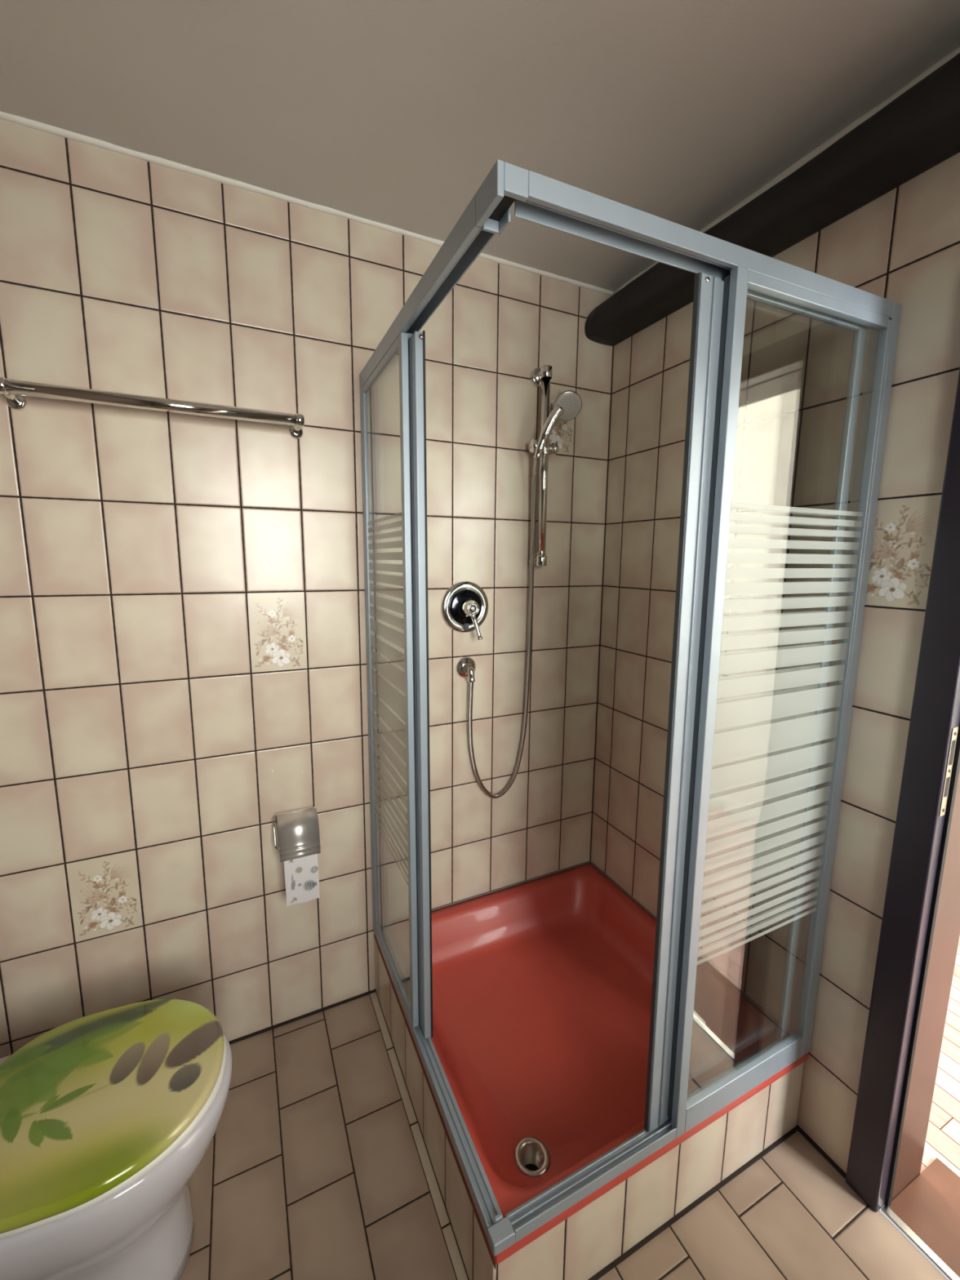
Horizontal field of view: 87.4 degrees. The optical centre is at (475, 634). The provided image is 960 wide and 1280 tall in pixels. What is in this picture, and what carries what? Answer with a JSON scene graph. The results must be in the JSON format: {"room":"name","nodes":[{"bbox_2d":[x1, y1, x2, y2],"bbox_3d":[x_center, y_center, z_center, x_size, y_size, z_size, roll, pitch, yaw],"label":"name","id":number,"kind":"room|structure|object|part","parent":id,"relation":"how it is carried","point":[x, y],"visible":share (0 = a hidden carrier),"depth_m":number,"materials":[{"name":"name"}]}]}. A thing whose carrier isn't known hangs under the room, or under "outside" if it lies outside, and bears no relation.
{"room":"bathroom","nodes":[
{"label":"bathroom","id":0,"kind":"room"},
{"bbox_2d":[0,118,613,1058],"bbox_3d":[-0.469,0.042,1.503,2.270,2.535,0.102,-4,9,-25],"label":"wall","id":1,"kind":"structure","parent":0,"point":[183,650],"depth_m":1.35,"materials":[{"name":"beige tile"}]},
{"bbox_2d":[0,377,304,439],"bbox_3d":[-0.728,-0.529,1.190,0.618,0.048,0.084,-4,9,-25],"label":"towel bar","id":2,"kind":"object","parent":1,"relation":"attached to","point":[13,390],"visible":1,"depth_m":1.13,"materials":[{"name":"silver metal"}]},
{"bbox_2d":[272,806,320,862],"bbox_3d":[-0.516,0.570,1.450,0.121,0.108,0.101,-4,9,-25],"label":"toilet paper holder","id":3,"kind":"object","parent":1,"relation":"attached to","point":[299,837],"visible":1,"depth_m":1.42,"materials":[{"name":"silver metal"}]},
{"bbox_3d":[-0.531,0.566,1.464,0.107,0.079,0.054,-4,9,-25],"label":"wire arm","id":4,"kind":"part","parent":3,"relation":"part of","materials":[{"name":"silver metal"}]},
{"bbox_3d":[-0.533,0.536,1.491,0.112,0.032,0.004,-4,9,-25],"label":"plate","id":5,"kind":"part","parent":3,"relation":"part of","materials":[{"name":"silver metal"}]},
{"bbox_2d":[284,853,319,906],"bbox_3d":[-0.507,0.666,1.456,0.094,0.198,0.077,-4,9,-25],"label":"toilet paper roll","id":6,"kind":"object","parent":3,"relation":"hanging from","point":[301,874],"visible":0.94,"depth_m":1.43,"materials":[{"name":"white paper"}]},
{"bbox_2d":[228,989,376,1044],"bbox_3d":[-0.866,1.230,1.443,1.170,0.016,0.016,-4,9,-25],"label":"trim","id":7,"kind":"structure","parent":1,"relation":"attached to","point":[359,996],"depth_m":1.58,"materials":[{"name":"black"}]},
{"bbox_2d":[0,111,613,295],"bbox_3d":[-0.448,-1.104,1.282,2.050,0.020,0.019,-4,9,-25],"label":"trim","id":8,"kind":"structure","parent":1,"relation":"attached to","point":[27,122],"depth_m":1.22,"materials":[{"name":"white"}]},
{"bbox_2d":[440,581,488,639],"bbox_3d":[-0.017,-0.076,1.601,0.168,0.185,0.080,-4,9,-25],"label":"shower mixer","id":9,"kind":"object","parent":1,"relation":"attached to","point":[464,604],"visible":1,"depth_m":1.61,"materials":[{"name":"silver metal"}]},
{"bbox_3d":[-0.016,-0.084,1.597,0.054,0.054,0.048,-4,9,-25],"label":"knob","id":10,"kind":"part","parent":9,"relation":"part of","materials":[{"name":"silver metal"}]},
{"bbox_3d":[0.003,-0.026,1.596,0.047,0.086,0.018,5,10,27],"label":"lever","id":11,"kind":"part","parent":9,"relation":"part of","materials":[{"name":"silver metal"}]},
{"bbox_2d":[455,656,475,682],"bbox_3d":[-0.022,0.114,1.645,0.072,0.077,0.048,-4,9,-25],"label":"wall outlet","id":12,"kind":"object","parent":1,"relation":"attached to","point":[465,668],"visible":1,"depth_m":1.65,"materials":[{"name":"silver metal"}]},
{"bbox_2d":[528,364,559,567],"bbox_3d":[0.213,-0.542,1.640,0.096,0.639,0.076,-4,9,-25],"label":"shower rail","id":13,"kind":"object","parent":1,"relation":"attached to","point":[540,377],"visible":0.86,"depth_m":1.62,"materials":[{"name":"silver metal"}]},
{"bbox_3d":[0.189,-0.601,1.603,0.028,0.043,0.044,-4,9,-25],"label":"slider knob","id":14,"kind":"part","parent":13,"relation":"part of","materials":[{"name":"silver metal"}]},
{"bbox_2d":[533,390,582,458],"bbox_3d":[0.259,-0.655,1.576,0.145,0.200,0.064,0,8,0],"label":"handset","id":15,"kind":"object","parent":13,"relation":"attached to","point":[567,405],"visible":1,"depth_m":1.55,"materials":[{"name":"silver metal"}]},
{"bbox_2d":[467,454,537,798],"bbox_3d":[0.090,0.004,1.665,0.236,1.163,0.061,-4,9,-25],"label":"shower hose","id":16,"kind":"object","parent":15,"relation":"hanging from","point":[508,785],"visible":0.99,"depth_m":1.70,"materials":[{"name":"silver metal"}]},
{"bbox_3d":[0.229,-0.633,1.570,0.092,0.158,0.035,2,9,12],"label":"handle","id":17,"kind":"part","parent":15,"relation":"part of","materials":[{"name":"silver metal"}]},
{"bbox_2d":[589,346,613,861],"bbox_3d":[0.471,-0.124,1.870,0.006,2.100,0.006,-4,9,-25],"label":"trim","id":18,"kind":"structure","parent":1,"relation":"attached to","point":[613,346],"depth_m":1.86,"materials":[{"name":"black"}]},
{"bbox_2d":[0,0,959,291],"bbox_3d":[0.093,-0.984,0.161,2.270,0.100,2.700,-4,9,-25],"label":"ceiling","id":19,"kind":"structure","parent":0,"point":[396,113],"depth_m":0.97,"materials":[{"name":"white paint"}]},
{"bbox_2d":[179,994,947,1279],"bbox_3d":[0.030,1.421,0.471,2.150,0.080,2.650,-4,9,-25],"label":"floor","id":20,"kind":"structure","parent":0,"point":[311,1168],"depth_m":1.13,"materials":[{"name":"beige tile"}]},
{"bbox_2d":[0,999,232,1279],"bbox_3d":[-0.824,1.077,0.956,0.672,0.444,0.388,-3,9,-20],"label":"toilet","id":21,"kind":"object","parent":20,"relation":"on","point":[108,1117],"visible":1,"depth_m":0.91,"materials":[{"name":"white ceramic"}]},
{"bbox_2d":[374,939,804,1279],"bbox_3d":[0.246,1.128,1.471,0.876,0.208,0.856,-4,9,-25],"label":"plinth","id":22,"kind":"object","parent":20,"relation":"on","point":[580,1246],"visible":0.75,"depth_m":1.08,"materials":[{"name":"tile"}]},
{"bbox_2d":[369,991,469,1279],"bbox_3d":[0.029,1.321,0.898,0.019,0.012,1.742,-4,9,-25],"label":"trim","id":23,"kind":"structure","parent":22,"relation":"attached to","point":[457,1263],"depth_m":1.22,"materials":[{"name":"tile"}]},
{"bbox_2d":[587,1124,798,1279],"bbox_3d":[0.429,1.291,1.103,0.882,0.016,0.008,-4,9,-25],"label":"trim","id":24,"kind":"structure","parent":22,"relation":"attached to","point":[615,1263],"depth_m":1.12,"materials":[{"name":"black"}]},
{"bbox_2d":[373,860,808,1269],"bbox_3d":[0.248,1.094,1.465,0.882,0.202,0.868,-4,9,-25],"label":"shower tray","id":25,"kind":"object","parent":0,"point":[542,985],"visible":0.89,"depth_m":1.44,"materials":[{"name":"red ceramic"}]},
{"bbox_2d":[359,159,901,1256],"bbox_3d":[0.248,0.155,1.320,0.896,1.708,0.869,-4,9,-25],"label":"shower enclosure","id":26,"kind":"object","parent":25,"relation":"on","point":[742,773],"visible":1,"depth_m":1.02,"materials":[{"name":"metal"}]},
{"bbox_3d":[-0.233,0.155,1.334,0.010,1.618,0.364,-4,9,-25],"label":"pane","id":27,"kind":"part","parent":26,"relation":"part of","materials":[{"name":"clear glass"}]},
{"bbox_3d":[-0.231,0.158,1.330,0.021,1.642,0.393,-4,9,-25],"label":"fixed panel","id":28,"kind":"part","parent":26,"relation":"part of","materials":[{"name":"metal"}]},
{"bbox_3d":[-0.207,0.154,1.323,0.010,1.631,0.323,-4,9,-25],"label":"pane","id":29,"kind":"part","parent":26,"relation":"part of","materials":[{"name":"clear glass"}]},
{"bbox_3d":[-0.199,0.159,1.311,0.026,1.658,0.405,-4,9,-25],"label":"sliding door","id":30,"kind":"part","parent":26,"relation":"part of","materials":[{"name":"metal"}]},
{"bbox_3d":[-0.140,-0.646,1.046,0.039,0.047,0.758,-3,9,-24],"label":"rail","id":31,"kind":"part","parent":26,"relation":"part of","materials":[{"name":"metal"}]},
{"bbox_3d":[-0.135,1.010,1.269,0.038,0.026,0.815,-4,9,-25],"label":"rail","id":32,"kind":"part","parent":26,"relation":"part of","materials":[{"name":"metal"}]},
{"bbox_3d":[0.431,1.043,1.079,0.815,0.026,0.038,-4,9,-25],"label":"rail","id":33,"kind":"part","parent":26,"relation":"part of","materials":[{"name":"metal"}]},
{"bbox_3d":[0.437,-0.614,0.838,0.824,0.041,0.040,-3,9,-24],"label":"rail","id":34,"kind":"part","parent":26,"relation":"part of","materials":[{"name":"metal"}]},
{"bbox_3d":[0.565,0.208,1.032,0.455,1.658,0.023,-4,9,-25],"label":"sliding door","id":35,"kind":"part","parent":26,"relation":"part of","materials":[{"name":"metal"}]},
{"bbox_3d":[0.582,0.205,1.038,0.370,1.626,0.011,-4,9,-25],"label":"pane","id":36,"kind":"part","parent":26,"relation":"part of","materials":[{"name":"clear glass"}]},
{"bbox_3d":[0.620,0.199,1.031,0.402,1.613,0.011,-4,9,-25],"label":"pane","id":37,"kind":"part","parent":26,"relation":"part of","materials":[{"name":"clear glass"}]},
{"bbox_3d":[0.614,0.217,1.030,0.435,1.678,0.024,-4,9,-25],"label":"fixed panel","id":38,"kind":"part","parent":26,"relation":"part of","materials":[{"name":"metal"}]},
{"bbox_2d":[591,151,959,1173],"bbox_3d":[1.077,0.177,0.751,0.121,2.355,2.600,-4,9,-25],"label":"wall","id":39,"kind":"structure","parent":0,"point":[902,246],"depth_m":1.19,"materials":[{"name":"beige tile"}]},
{"bbox_2d":[584,53,959,346],"bbox_3d":[0.950,-0.886,0.584,0.129,0.136,2.498,-4,9,-25],"label":"wooden beam","id":40,"kind":"structure","parent":39,"relation":"attached to","point":[919,130],"depth_m":1.02,"materials":[{"name":"black wood"}]},
{"bbox_2d":[610,47,959,296],"bbox_3d":[1.006,-0.983,0.596,0.031,0.031,2.500,-4,9,-25],"label":"trim","id":41,"kind":"structure","parent":39,"relation":"attached to","point":[821,148],"depth_m":1.09,"materials":[{"name":"white"}]},
{"bbox_2d":[796,1125,846,1179],"bbox_3d":[0.863,1.277,1.219,0.018,0.017,0.158,-4,9,-25],"label":"trim","id":42,"kind":"structure","parent":39,"relation":"attached to","point":[800,1130],"depth_m":1.23,"materials":[{"name":"black"}]},
{"bbox_2d":[845,368,959,1279],"bbox_3d":[1.175,0.373,0.691,0.256,1.985,0.885,-4,9,-25],"label":"door frame","id":43,"kind":"structure","parent":39,"relation":"in","point":[920,931],"depth_m":1.05,"materials":[{"name":"paint"}]},
{"bbox_3d":[0.916,0.266,0.973,0.020,0.180,0.002,-4,9,-25],"label":"strike plate","id":44,"kind":"part","parent":43,"relation":"part of","materials":[{"name":"gold metal"}]},
{"bbox_2d":[920,936,959,1177],"bbox_3d":[1.392,1.244,1.735,1.160,0.078,4.600,-4,9,-25],"label":"floor","id":45,"kind":"structure","parent":0,"point":[942,1142],"depth_m":1.36,"materials":[{"name":"laminate"}]}
]}

